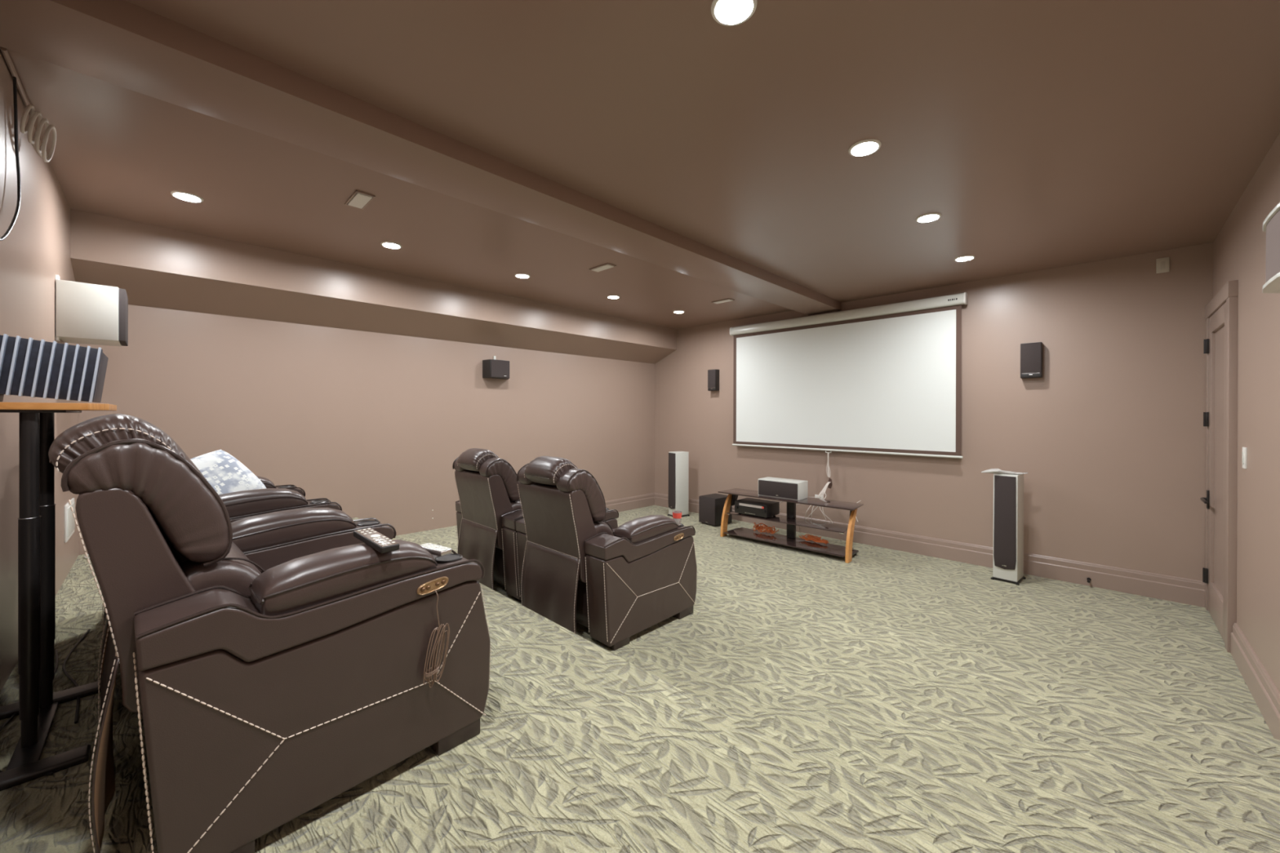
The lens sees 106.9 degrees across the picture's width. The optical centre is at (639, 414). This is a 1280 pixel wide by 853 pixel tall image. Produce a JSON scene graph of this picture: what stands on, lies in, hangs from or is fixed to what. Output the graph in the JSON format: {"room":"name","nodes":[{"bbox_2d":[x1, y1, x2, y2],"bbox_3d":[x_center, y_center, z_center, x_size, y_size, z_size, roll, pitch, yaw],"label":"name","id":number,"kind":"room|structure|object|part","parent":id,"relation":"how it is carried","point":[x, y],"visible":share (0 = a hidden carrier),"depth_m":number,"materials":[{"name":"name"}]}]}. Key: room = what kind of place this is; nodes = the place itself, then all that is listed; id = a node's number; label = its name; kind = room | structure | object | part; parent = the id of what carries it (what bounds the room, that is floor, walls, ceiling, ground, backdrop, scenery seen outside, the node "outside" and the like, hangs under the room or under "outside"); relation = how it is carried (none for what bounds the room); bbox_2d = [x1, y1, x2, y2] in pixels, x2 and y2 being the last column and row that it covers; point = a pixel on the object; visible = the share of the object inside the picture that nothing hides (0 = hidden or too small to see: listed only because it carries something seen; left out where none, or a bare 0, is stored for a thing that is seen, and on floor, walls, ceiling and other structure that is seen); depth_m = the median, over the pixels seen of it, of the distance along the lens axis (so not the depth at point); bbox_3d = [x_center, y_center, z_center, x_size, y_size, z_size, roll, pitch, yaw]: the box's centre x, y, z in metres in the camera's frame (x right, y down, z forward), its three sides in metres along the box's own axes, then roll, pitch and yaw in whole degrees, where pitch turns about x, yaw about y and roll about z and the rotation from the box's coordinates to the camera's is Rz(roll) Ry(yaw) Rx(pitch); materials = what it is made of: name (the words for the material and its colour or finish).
{"room":"home theater","nodes":[
{"label":"home theater","id":0,"kind":"room"},
{"bbox_2d":[0,49,79,692],"bbox_3d":[-2.033,0.120,1.338,5.924,2.946,0.120,0,0,45],"label":"wall","id":1,"kind":"structure","parent":0,"point":[37,248],"depth_m":2.01,"materials":[{"name":"beige paint"}]},
{"bbox_2d":[0,76,21,240],"bbox_3d":[-2.270,-0.936,1.692,0.518,0.745,0.020,0,0,45],"label":"hanging cable","id":2,"kind":"object","parent":1,"relation":"hanging from","point":[6,234],"visible":1,"depth_m":1.85,"materials":[{"name":"black plastic"}]},
{"bbox_2d":[0,46,30,112],"bbox_3d":[-2.517,-1.345,1.919,0.510,0.016,0.016,0,0,45],"label":"cable raceway","id":3,"kind":"object","parent":1,"relation":"attached to","point":[4,51],"visible":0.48,"depth_m":1.86,"materials":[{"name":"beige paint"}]},
{"bbox_2d":[19,104,56,162],"bbox_3d":[-2.549,-1.185,2.016,0.067,0.170,0.277,0,0,-38],"label":"coiled cable","id":4,"kind":"object","parent":1,"relation":"attached to","point":[42,153],"visible":1,"depth_m":1.99,"materials":[{"name":"beige plastic"}]},
{"bbox_2d":[64,497,75,542],"bbox_3d":[-3.696,0.676,3.075,0.380,0.230,0.014,0,0,45],"label":"access panel","id":5,"kind":"object","parent":1,"relation":"attached to","point":[69,522],"visible":0.95,"depth_m":2.99,"materials":[{"name":"white plastic"}]},
{"bbox_2d":[54,274,128,346],"bbox_3d":[-3.318,-0.608,2.883,0.348,0.370,0.270,0,0,45],"label":"speaker","id":6,"kind":"object","parent":1,"relation":"attached to","point":[86,313],"visible":1,"depth_m":2.76},
{"bbox_2d":[119,288,128,346],"bbox_3d":[-3.233,-0.604,2.969,0.334,0.314,0.027,0,0,45],"label":"grille","id":7,"kind":"object","parent":6,"relation":"attached to","point":[123,299],"depth_m":2.86,"materials":[{"name":"black fabric"}]},
{"bbox_2d":[79,304,654,555],"bbox_3d":[-1.970,0.113,5.702,0.120,2.946,6.417,0,0,45],"label":"wall","id":8,"kind":"structure","parent":0,"point":[371,424],"depth_m":4.85,"materials":[{"name":"beige paint"}]},
{"bbox_2d":[70,208,676,364],"bbox_3d":[-1.756,-1.107,5.492,0.473,0.525,6.177,0,0,45],"label":"soffit","id":9,"kind":"object","parent":8,"relation":"attached to","point":[156,266],"depth_m":4.20,"materials":[{"name":"beige paint"}]},
{"bbox_2d":[482,355,509,379],"bbox_3d":[-1.708,-0.581,5.751,0.179,0.275,0.342,0,0,45],"label":"speaker","id":10,"kind":"object","parent":8,"relation":"attached to","point":[493,368],"visible":1,"depth_m":5.66},
{"bbox_2d":[490,360,509,377],"bbox_3d":[-1.669,-0.551,5.686,0.025,0.203,0.240,0,0,45],"label":"grille","id":11,"kind":"object","parent":10,"relation":"attached to","point":[499,368],"depth_m":5.67,"materials":[{"name":"black fabric"}]},
{"bbox_2d":[604,493,654,512],"bbox_3d":[-0.675,1.388,6.915,0.024,0.198,2.632,0,0,45],"label":"baseboard","id":12,"kind":"structure","parent":8,"relation":"attached to","point":[626,504],"depth_m":7.45,"materials":[{"name":"beige paint"}]},
{"bbox_2d":[0,517,988,852],"bbox_3d":[-1.403,1.313,1.980,6.164,0.561,1.919,0,0,45],"label":"floor","id":13,"kind":"structure","parent":0,"point":[579,748],"depth_m":1.34,"materials":[{"name":"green carpet"}]},
{"bbox_2d":[0,629,90,775],"bbox_3d":[-2.191,1.018,1.766,1.303,0.023,0.182,0,0,45],"label":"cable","id":14,"kind":"object","parent":13,"relation":"on","point":[76,719],"visible":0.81,"depth_m":1.83,"materials":[{"name":"black plastic"}]},
{"bbox_2d":[0,402,116,791],"bbox_3d":[-1.959,0.497,1.566,0.671,1.070,0.283,0,0,45],"label":"bar table","id":15,"kind":"object","parent":13,"relation":"on","point":[37,706],"visible":0.98,"depth_m":1.46,"materials":[{"name":"black metal"}]},
{"bbox_3d":[-2.007,-0.012,1.580,0.420,0.010,0.160,0,0,45],"label":"mounting plate","id":16,"kind":"part","parent":15,"relation":"part of","materials":[{"name":"black metal"}]},
{"bbox_2d":[0,333,108,402],"bbox_3d":[-1.977,-0.145,1.581,0.340,0.207,0.261,0,0,45],"label":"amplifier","id":17,"kind":"object","parent":15,"relation":"on","point":[31,367],"visible":1,"depth_m":1.49,"materials":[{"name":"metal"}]},
{"bbox_3d":[-1.994,-0.143,1.600,0.290,0.171,0.235,0,-6,45],"label":"casing","id":18,"kind":"part","parent":17,"relation":"part of","materials":[{"name":"metal"}]},
{"bbox_2d":[48,413,491,852],"bbox_3d":[-1.669,0.514,1.997,2.400,1.032,0.934,0,0,42],"label":"recliner sofa","id":19,"kind":"object","parent":13,"relation":"on","point":[271,659],"depth_m":1.16,"materials":[{"name":"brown leather"}]},
{"bbox_2d":[48,414,206,479],"bbox_3d":[-1.354,0.133,1.280,0.310,0.269,0.295,0,0,42],"label":"headrest cover","id":20,"kind":"object","parent":19,"relation":"on","point":[83,437],"depth_m":1.14,"materials":[{"name":"brown leather"}]},
{"bbox_3d":[-1.331,0.433,1.307,0.545,0.541,0.269,0,0,42],"label":"backrest","id":21,"kind":"part","parent":19,"relation":"part of","materials":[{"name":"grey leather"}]},
{"bbox_2d":[162,530,188,563],"bbox_3d":[-1.300,0.332,1.341,0.280,0.463,0.234,0,0,42],"label":"cushion","id":22,"kind":"object","parent":19,"relation":"on","point":[181,558],"depth_m":1.24,"materials":[{"name":"brown leather"}]},
{"bbox_2d":[180,542,262,595],"bbox_3d":[-1.258,0.457,1.387,0.524,0.166,0.208,0,0,42],"label":"lumbar cushion","id":23,"kind":"object","parent":19,"relation":"on","point":[234,571],"depth_m":1.22,"materials":[{"name":"brown leather"}]},
{"bbox_2d":[190,449,266,494],"bbox_3d":[-2.261,0.383,2.513,0.348,0.377,0.363,0,0,-3],"label":"throw pillow","id":24,"kind":"object","parent":19,"relation":"on","point":[223,471],"visible":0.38,"depth_m":2.54,"materials":[{"name":"grey fabric"}]},
{"bbox_3d":[-0.822,0.766,1.326,0.170,0.476,0.800,0,0,42],"label":"armrest","id":25,"kind":"part","parent":19,"relation":"part of","materials":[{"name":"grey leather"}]},
{"bbox_2d":[353,527,399,553],"bbox_3d":[-0.766,0.361,1.375,0.190,0.036,0.050,0,0,38],"label":"remote control","id":26,"kind":"object","parent":19,"relation":"on","point":[376,540],"visible":1,"depth_m":1.35,"materials":[{"name":"black plastic"}]},
{"bbox_3d":[-0.617,0.509,1.415,0.008,0.038,0.094,0,0,42],"label":"control panel","id":27,"kind":"part","parent":19,"relation":"part of","materials":[{"name":"gold metal"}]},
{"bbox_2d":[419,542,451,556],"bbox_3d":[-0.658,0.430,1.520,0.125,0.021,0.040,0,0,32],"label":"remote control","id":28,"kind":"object","parent":19,"relation":"on","point":[437,550],"visible":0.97,"depth_m":1.50,"materials":[{"name":"white plastic"}]},
{"bbox_3d":[-0.658,0.423,1.520,0.119,0.001,0.034,0,0,32],"label":"plate","id":29,"kind":"part","parent":28,"relation":"part of","materials":[{"name":"white paint"}]},
{"bbox_3d":[-0.602,0.660,1.405,0.025,0.281,0.074,0,0,42],"label":"cable coil","id":30,"kind":"part","parent":19,"relation":"part of","materials":[{"name":"beige plastic"}]},
{"bbox_2d":[0,0,1279,328],"bbox_3d":[0.184,-1.402,3.575,6.164,0.100,6.417,0,0,45],"label":"ceiling","id":31,"kind":"structure","parent":0,"point":[1042,135],"depth_m":2.28,"materials":[{"name":"beige paint"}]},
{"bbox_2d":[170,191,203,202],"bbox_3d":[-2.813,-1.353,2.946,0.150,0.009,0.150,0,0,45],"label":"recessed light","id":32,"kind":"object","parent":31,"relation":"in","point":[188,197],"visible":1,"depth_m":2.94,"materials":[{"name":"white plastic"}]},
{"bbox_2d":[344,190,375,209],"bbox_3d":[-1.765,-1.349,2.986,0.260,0.012,0.104,0,0,45],"label":"ceiling vent","id":33,"kind":"object","parent":31,"relation":"in","point":[361,200],"visible":1,"depth_m":2.97,"materials":[{"name":"beige metal"}]},
{"bbox_3d":[-1.765,-1.349,2.986,0.224,0.011,0.080,0,0,45],"label":"damper plate","id":34,"kind":"part","parent":33,"relation":"part of","materials":[{"name":"white plastic"}]},
{"bbox_2d":[380,241,401,248],"bbox_3d":[-1.986,-1.353,3.788,0.150,0.009,0.150,0,0,45],"label":"recessed light","id":35,"kind":"object","parent":31,"relation":"in","point":[390,245],"visible":1,"depth_m":3.79,"materials":[{"name":"white plastic"}]},
{"bbox_2d":[0,0,841,315],"bbox_3d":[0.106,-1.310,3.651,0.412,0.105,6.177,0,0,45],"label":"beam","id":36,"kind":"structure","parent":31,"relation":"attached to","point":[122,43],"depth_m":2.04,"materials":[{"name":"beige paint"}]},
{"bbox_2d":[514,273,530,278],"bbox_3d":[-1.145,-1.352,4.617,0.150,0.009,0.150,0,0,45],"label":"recessed light","id":37,"kind":"object","parent":31,"relation":"in","point":[517,275],"visible":1,"depth_m":4.61,"materials":[{"name":"white plastic"}]},
{"bbox_2d":[589,262,616,272],"bbox_3d":[-0.345,-1.348,4.353,0.260,0.012,0.104,0,0,45],"label":"ceiling vent","id":38,"kind":"object","parent":31,"relation":"in","point":[606,266],"visible":1,"depth_m":4.34,"materials":[{"name":"white plastic"}]},
{"bbox_3d":[-0.345,-1.348,4.353,0.224,0.011,0.080,0,0,45],"label":"damper plate","id":39,"kind":"part","parent":38,"relation":"part of","materials":[{"name":"white plastic"}]},
{"bbox_2d":[606,295,619,298],"bbox_3d":[-0.305,-1.351,5.445,0.150,0.009,0.150,0,0,45],"label":"recessed light","id":40,"kind":"object","parent":31,"relation":"in","point":[608,296],"visible":1,"depth_m":5.43,"materials":[{"name":"white plastic"}]},
{"bbox_2d":[673,310,684,313],"bbox_3d":[0.510,-1.351,6.228,0.150,0.009,0.150,0,0,45],"label":"recessed light","id":41,"kind":"object","parent":31,"relation":"in","point":[677,311],"visible":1,"depth_m":6.23,"materials":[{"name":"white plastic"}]},
{"bbox_2d":[711,297,734,303],"bbox_3d":[0.984,-1.347,5.626,0.260,0.012,0.104,0,0,45],"label":"ceiling vent","id":42,"kind":"object","parent":31,"relation":"in","point":[729,299],"visible":1,"depth_m":5.61,"materials":[{"name":"white plastic"}]},
{"bbox_2d":[711,0,757,26],"bbox_3d":[0.310,-1.343,1.565,0.150,0.009,0.150,0,0,45],"label":"recessed light","id":43,"kind":"object","parent":31,"relation":"in","point":[724,12],"visible":1,"depth_m":1.58,"materials":[{"name":"white plastic"}]},
{"bbox_2d":[848,138,881,156],"bbox_3d":[1.133,-1.343,2.391,0.150,0.009,0.150,0,0,45],"label":"recessed light","id":44,"kind":"object","parent":31,"relation":"in","point":[866,147],"visible":1,"depth_m":2.38,"materials":[{"name":"white plastic"}]},
{"bbox_2d":[915,213,941,222],"bbox_3d":[1.967,-1.343,3.235,0.150,0.009,0.150,0,0,45],"label":"recessed light","id":45,"kind":"object","parent":31,"relation":"in","point":[930,217],"visible":1,"depth_m":3.23,"materials":[{"name":"white plastic"}]},
{"bbox_2d":[954,255,975,262],"bbox_3d":[2.788,-1.342,4.073,0.150,0.009,0.150,0,0,45],"label":"recessed light","id":46,"kind":"object","parent":31,"relation":"in","point":[965,258],"visible":1,"depth_m":4.07,"materials":[{"name":"white plastic"}]},
{"bbox_2d":[395,525,1279,852],"bbox_3d":[-0.186,1.439,3.213,6.164,0.310,1.946,0,0,45],"label":"floor","id":47,"kind":"structure","parent":0,"point":[1000,755],"depth_m":1.93,"materials":[{"name":"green carpet"}]},
{"bbox_2d":[452,448,524,601],"bbox_3d":[-0.924,0.764,3.723,0.917,1.035,0.945,0,0,45],"label":"recliner chair","id":48,"kind":"object","parent":47,"relation":"on","point":[488,508],"visible":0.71,"depth_m":3.35,"materials":[{"name":"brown leather"}]},
{"bbox_3d":[-1.138,1.012,4.033,0.170,0.476,0.800,0,0,45],"label":"armrest","id":49,"kind":"part","parent":48,"relation":"part of","materials":[{"name":"grey leather"}]},
{"bbox_2d":[457,448,499,471],"bbox_3d":[-1.152,0.381,3.497,0.310,0.269,0.295,0,0,45],"label":"pillow","id":50,"kind":"object","parent":48,"relation":"on","point":[472,460],"depth_m":3.37,"materials":[{"name":"brown leather"}]},
{"bbox_3d":[-1.128,0.681,3.523,0.545,0.541,0.269,0,0,45],"label":"backrest","id":51,"kind":"part","parent":48,"relation":"part of","materials":[{"name":"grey leather"}]},
{"bbox_3d":[-0.886,1.082,3.769,0.550,0.280,0.660,0,0,45],"label":"seat","id":52,"kind":"part","parent":48,"relation":"part of","materials":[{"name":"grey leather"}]},
{"bbox_3d":[-0.619,1.014,3.520,0.170,0.476,0.800,0,0,45],"label":"armrest","id":53,"kind":"part","parent":48,"relation":"part of","materials":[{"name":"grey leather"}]},
{"bbox_2d":[509,500,522,511],"bbox_3d":[-1.052,0.705,3.600,0.524,0.166,0.208,0,0,45],"label":"lumbar cushion","id":54,"kind":"object","parent":48,"relation":"on","point":[514,505],"depth_m":3.40,"materials":[{"name":"brown leather"}]},
{"bbox_2d":[515,456,697,650],"bbox_3d":[-0.271,0.766,3.078,0.917,1.035,0.945,0,0,45],"label":"recliner chair","id":55,"kind":"object","parent":47,"relation":"on","point":[575,563],"visible":1,"depth_m":2.74,"materials":[{"name":"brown leather"}]},
{"bbox_2d":[524,456,577,485],"bbox_3d":[-0.499,0.383,2.852,0.310,0.269,0.295,0,0,45],"label":"pillow","id":56,"kind":"object","parent":55,"relation":"on","point":[542,470],"depth_m":2.73,"materials":[{"name":"brown leather"}]},
{"bbox_3d":[-0.475,0.683,2.878,0.545,0.541,0.269,0,0,45],"label":"backrest","id":57,"kind":"part","parent":55,"relation":"part of","materials":[{"name":"brown leather"}]},
{"bbox_3d":[-0.485,1.014,3.388,0.170,0.476,0.800,0,0,45],"label":"armrest","id":58,"kind":"part","parent":55,"relation":"part of","materials":[{"name":"brown leather"}]},
{"bbox_3d":[-0.233,1.084,3.124,0.550,0.280,0.660,0,0,45],"label":"seat","id":59,"kind":"part","parent":55,"relation":"part of","materials":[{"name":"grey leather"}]},
{"bbox_2d":[593,521,613,535],"bbox_3d":[-0.399,0.708,2.955,0.524,0.166,0.208,0,0,45],"label":"lumbar cushion","id":60,"kind":"object","parent":55,"relation":"on","point":[599,527],"depth_m":2.77,"materials":[{"name":"brown leather"}]},
{"bbox_3d":[0.034,1.017,2.875,0.170,0.476,0.800,0,0,45],"label":"armrest","id":61,"kind":"part","parent":55,"relation":"part of","materials":[{"name":"brown leather"}]},
{"bbox_2d":[672,510,681,525],"bbox_3d":[0.241,0.670,3.083,0.061,0.085,0.061,0,0,45],"label":"tumbler","id":62,"kind":"object","parent":55,"relation":"on","point":[677,515],"visible":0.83,"depth_m":3.06,"materials":[{"name":"white"}]},
{"bbox_3d":[0.243,0.759,2.955,0.008,0.038,0.094,0,0,45],"label":"control panel","id":63,"kind":"part","parent":55,"relation":"part of","materials":[{"name":"gold metal"}]},
{"bbox_2d":[654,242,1213,581],"bbox_3d":[2.393,0.123,5.818,5.924,2.946,0.120,0,0,45],"label":"wall","id":64,"kind":"structure","parent":0,"point":[1109,442],"depth_m":4.37,"materials":[{"name":"beige paint"}]},
{"bbox_2d":[707,368,719,391],"bbox_3d":[1.079,-0.509,6.963,0.145,0.310,0.098,0,0,45],"label":"wall speaker","id":65,"kind":"object","parent":64,"relation":"attached to","point":[713,375],"visible":1,"depth_m":6.92,"materials":[{"name":"black plastic"}]},
{"bbox_2d":[707,369,715,387],"bbox_3d":[1.049,-0.530,6.934,0.137,0.261,0.014,0,0,45],"label":"grille","id":66,"kind":"object","parent":65,"relation":"attached to","point":[711,373],"depth_m":6.92,"materials":[{"name":"black fabric"}]},
{"bbox_2d":[779,481,832,532],"bbox_3d":[2.015,1.107,5.586,0.648,0.579,0.436,0,0,-2],"label":"cable bundle","id":67,"kind":"object","parent":64,"relation":"attached to","point":[823,491],"visible":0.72,"depth_m":5.70,"materials":[{"name":"beige plastic"}]},
{"bbox_2d":[827,478,832,488],"bbox_3d":[2.325,0.836,5.799,0.052,0.130,0.004,0,0,45],"label":"cable","id":68,"kind":"object","parent":64,"relation":"attached to","point":[830,484],"depth_m":5.79,"materials":[{"name":"brown plastic"}]},
{"bbox_2d":[729,292,968,477],"bbox_3d":[2.291,-0.239,5.736,2.777,1.983,0.139,0,0,45],"label":"projection screen","id":69,"kind":"object","parent":64,"relation":"attached to","point":[886,379],"visible":1,"depth_m":5.50,"materials":[{"name":"white fabric"}]},
{"bbox_3d":[2.275,0.605,5.726,0.054,0.295,0.009,0,0,45],"label":"pull cord","id":70,"kind":"part","parent":69,"relation":"part of","materials":[{"name":"beige plastic"}]},
{"bbox_2d":[654,493,1204,607],"bbox_3d":[2.340,1.397,5.769,5.924,0.198,0.024,0,0,45],"label":"baseboard","id":71,"kind":"structure","parent":64,"relation":"attached to","point":[1168,588],"depth_m":4.41,"materials":[{"name":"beige paint"}]},
{"bbox_2d":[1020,342,1042,378],"bbox_3d":[3.650,-0.507,4.423,0.155,0.325,0.098,0,0,45],"label":"wall speaker","id":72,"kind":"object","parent":64,"relation":"attached to","point":[1031,353],"visible":1,"depth_m":4.38,"materials":[{"name":"black plastic"}]},
{"bbox_2d":[1155,257,1169,273],"bbox_3d":[4.270,-1.222,3.873,0.072,0.120,0.010,0,0,45],"label":"wall plate","id":73,"kind":"object","parent":64,"relation":"attached to","point":[1162,264],"visible":1,"depth_m":3.87,"materials":[{"name":"beige plastic"}]},
{"bbox_2d":[1160,261,1164,269],"bbox_3d":[4.267,-1.222,3.870,0.024,0.060,0.002,0,0,45],"label":"socket","id":74,"kind":"object","parent":73,"relation":"attached to","point":[1162,263],"depth_m":3.87,"materials":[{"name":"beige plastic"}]},
{"bbox_2d":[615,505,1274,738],"bbox_3d":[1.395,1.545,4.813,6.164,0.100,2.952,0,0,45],"label":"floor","id":75,"kind":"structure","parent":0,"point":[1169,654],"depth_m":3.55,"materials":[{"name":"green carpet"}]},
{"bbox_2d":[667,451,689,515],"bbox_3d":[0.570,1.017,7.003,0.267,0.945,0.207,0,0,-33],"label":"tower speaker","id":76,"kind":"object","parent":75,"relation":"on","point":[678,461],"visible":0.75,"depth_m":6.93},
{"bbox_2d":[668,453,675,509],"bbox_3d":[0.467,0.967,6.935,0.013,0.818,0.162,0,0,-33],"label":"grille","id":77,"kind":"object","parent":76,"relation":"attached to","point":[672,456],"depth_m":6.92,"materials":[{"name":"black fabric"}]},
{"bbox_2d":[698,493,732,526],"bbox_3d":[1.036,1.304,6.531,0.348,0.375,0.300,0,0,-39],"label":"subwoofer","id":78,"kind":"object","parent":75,"relation":"on","point":[711,506],"visible":0.96,"depth_m":6.40,"materials":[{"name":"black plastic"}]},
{"bbox_2d":[698,496,715,525],"bbox_3d":[0.909,1.297,6.427,0.014,0.352,0.292,0,0,-39],"label":"grille","id":79,"kind":"object","parent":78,"relation":"attached to","point":[707,504],"depth_m":6.41,"materials":[{"name":"black fabric"}]},
{"bbox_2d":[718,488,863,563],"bbox_3d":[1.678,1.220,5.442,1.600,0.549,0.395,0,0,43],"label":"media stand","id":80,"kind":"object","parent":75,"relation":"on","point":[790,540],"visible":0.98,"depth_m":5.33,"materials":[{"name":"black glass"}]},
{"bbox_3d":[1.091,1.224,5.905,0.032,0.532,0.275,0,0,43],"label":"curved leg","id":81,"kind":"part","parent":80,"relation":"part of","materials":[{"name":"brown wood"}]},
{"bbox_2d":[734,497,779,518],"bbox_3d":[1.402,1.119,5.711,0.430,0.158,0.330,0,0,43],"label":"receiver","id":82,"kind":"object","parent":80,"relation":"on","point":[765,508],"visible":1,"depth_m":5.61,"materials":[{"name":"black plastic"}]},
{"bbox_3d":[1.307,1.113,5.609,0.426,0.142,0.011,0,0,43],"label":"panel","id":83,"kind":"part","parent":82,"relation":"part of","materials":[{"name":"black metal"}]},
{"bbox_2d":[753,522,778,533],"bbox_3d":[1.521,1.374,5.747,0.334,0.112,0.100,0,0,45],"label":"pile","id":84,"kind":"object","parent":80,"relation":"on","point":[768,529],"visible":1,"depth_m":5.73,"materials":[{"name":"orange"}]},
{"bbox_2d":[758,476,808,500],"bbox_3d":[1.646,0.848,5.487,0.500,0.195,0.255,0,0,43],"label":"speaker","id":85,"kind":"object","parent":80,"relation":"on","point":[784,488],"visible":1,"depth_m":5.38},
{"bbox_2d":[758,480,797,499],"bbox_3d":[1.566,0.847,5.401,0.476,0.171,0.013,0,0,43],"label":"grille","id":86,"kind":"object","parent":85,"relation":"attached to","point":[771,488],"depth_m":5.39,"materials":[{"name":"black fabric"}]},
{"bbox_2d":[726,511,848,533],"bbox_3d":[1.686,1.205,5.451,1.399,0.010,0.340,0,0,43],"label":"shelf","id":87,"kind":"object","parent":80,"relation":"attached to","point":[788,519],"depth_m":5.31,"materials":[{"name":"clear glass"}]},
{"bbox_2d":[723,527,853,557],"bbox_3d":[1.672,1.439,5.437,1.430,0.012,0.380,0,0,43],"label":"shelf","id":88,"kind":"object","parent":80,"relation":"attached to","point":[787,540],"depth_m":5.36,"materials":[{"name":"black glass"}]},
{"bbox_2d":[718,488,863,511],"bbox_3d":[1.680,0.953,5.444,1.600,0.014,0.390,0,0,43],"label":"shelf","id":89,"kind":"object","parent":80,"relation":"attached to","point":[845,505],"depth_m":5.23,"materials":[{"name":"black glass"}]},
{"bbox_2d":[799,533,828,544],"bbox_3d":[1.957,1.393,5.346,0.347,0.074,0.103,0,0,45],"label":"pile","id":90,"kind":"object","parent":80,"relation":"on","point":[810,537],"visible":1,"depth_m":5.32,"materials":[{"name":"orange"}]},
{"bbox_3d":[2.183,1.229,4.891,0.032,0.532,0.275,0,0,43],"label":"curved leg","id":91,"kind":"part","parent":80,"relation":"part of","materials":[{"name":"brown wood"}]},
{"bbox_2d":[991,473,1026,585],"bbox_3d":[3.369,1.018,4.336,0.267,0.965,0.207,0,0,-40],"label":"tower speaker","id":92,"kind":"object","parent":75,"relation":"on","point":[1008,489],"visible":0.94,"depth_m":4.25},
{"bbox_2d":[981,468,1027,474],"bbox_3d":[3.305,0.513,4.306,0.340,0.046,0.121,0,0,27],"label":"plastic bag","id":93,"kind":"object","parent":92,"relation":"on","point":[991,470],"visible":1,"depth_m":4.29,"materials":[{"name":"white"}]},
{"bbox_2d":[993,475,1016,569],"bbox_3d":[3.274,0.967,4.256,0.013,0.835,0.162,0,0,-40],"label":"grille","id":94,"kind":"object","parent":92,"relation":"attached to","point":[1004,486],"depth_m":4.25,"materials":[{"name":"black fabric"}]},
{"bbox_2d":[1213,133,1279,692],"bbox_3d":[2.330,0.130,1.454,0.120,2.946,6.417,0,0,45],"label":"wall","id":95,"kind":"structure","parent":0,"point":[1239,248],"depth_m":2.58,"materials":[{"name":"beige paint"}]},
{"bbox_2d":[1200,280,1238,653],"bbox_3d":[4.075,0.329,3.358,0.072,2.350,1.010,0,0,45],"label":"door","id":96,"kind":"structure","parent":95,"relation":"in","point":[1220,343],"depth_m":3.29,"materials":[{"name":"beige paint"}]},
{"bbox_3d":[4.253,0.644,3.559,0.044,0.140,0.235,0,0,45],"label":"handle","id":97,"kind":"part","parent":96,"relation":"part of","materials":[{"name":"black metal"}]},
{"bbox_2d":[1241,447,1247,468],"bbox_3d":[3.566,0.253,2.800,0.012,0.124,0.074,0,0,45],"label":"light switch","id":98,"kind":"object","parent":95,"relation":"attached to","point":[1244,449],"visible":1,"depth_m":2.78,"materials":[{"name":"white plastic"}]},
{"bbox_2d":[1230,622,1279,740],"bbox_3d":[3.166,1.404,2.408,0.024,0.198,1.620,0,0,45],"label":"baseboard","id":99,"kind":"structure","parent":95,"relation":"attached to","point":[1265,694],"depth_m":2.48,"materials":[{"name":"beige paint"}]},
{"bbox_2d":[1262,202,1279,293],"bbox_3d":[2.216,-0.568,1.555,0.188,0.240,0.598,0,0,45],"label":"speaker","id":100,"kind":"object","parent":95,"relation":"attached to","point":[1271,224],"visible":1,"depth_m":1.62},
{"bbox_2d":[1265,208,1279,283],"bbox_3d":[2.219,-0.568,1.552,0.180,0.216,0.591,0,0,45],"label":"grille","id":101,"kind":"object","parent":100,"relation":"attached to","point":[1273,220],"depth_m":1.60,"materials":[{"name":"fabric"}]}
]}

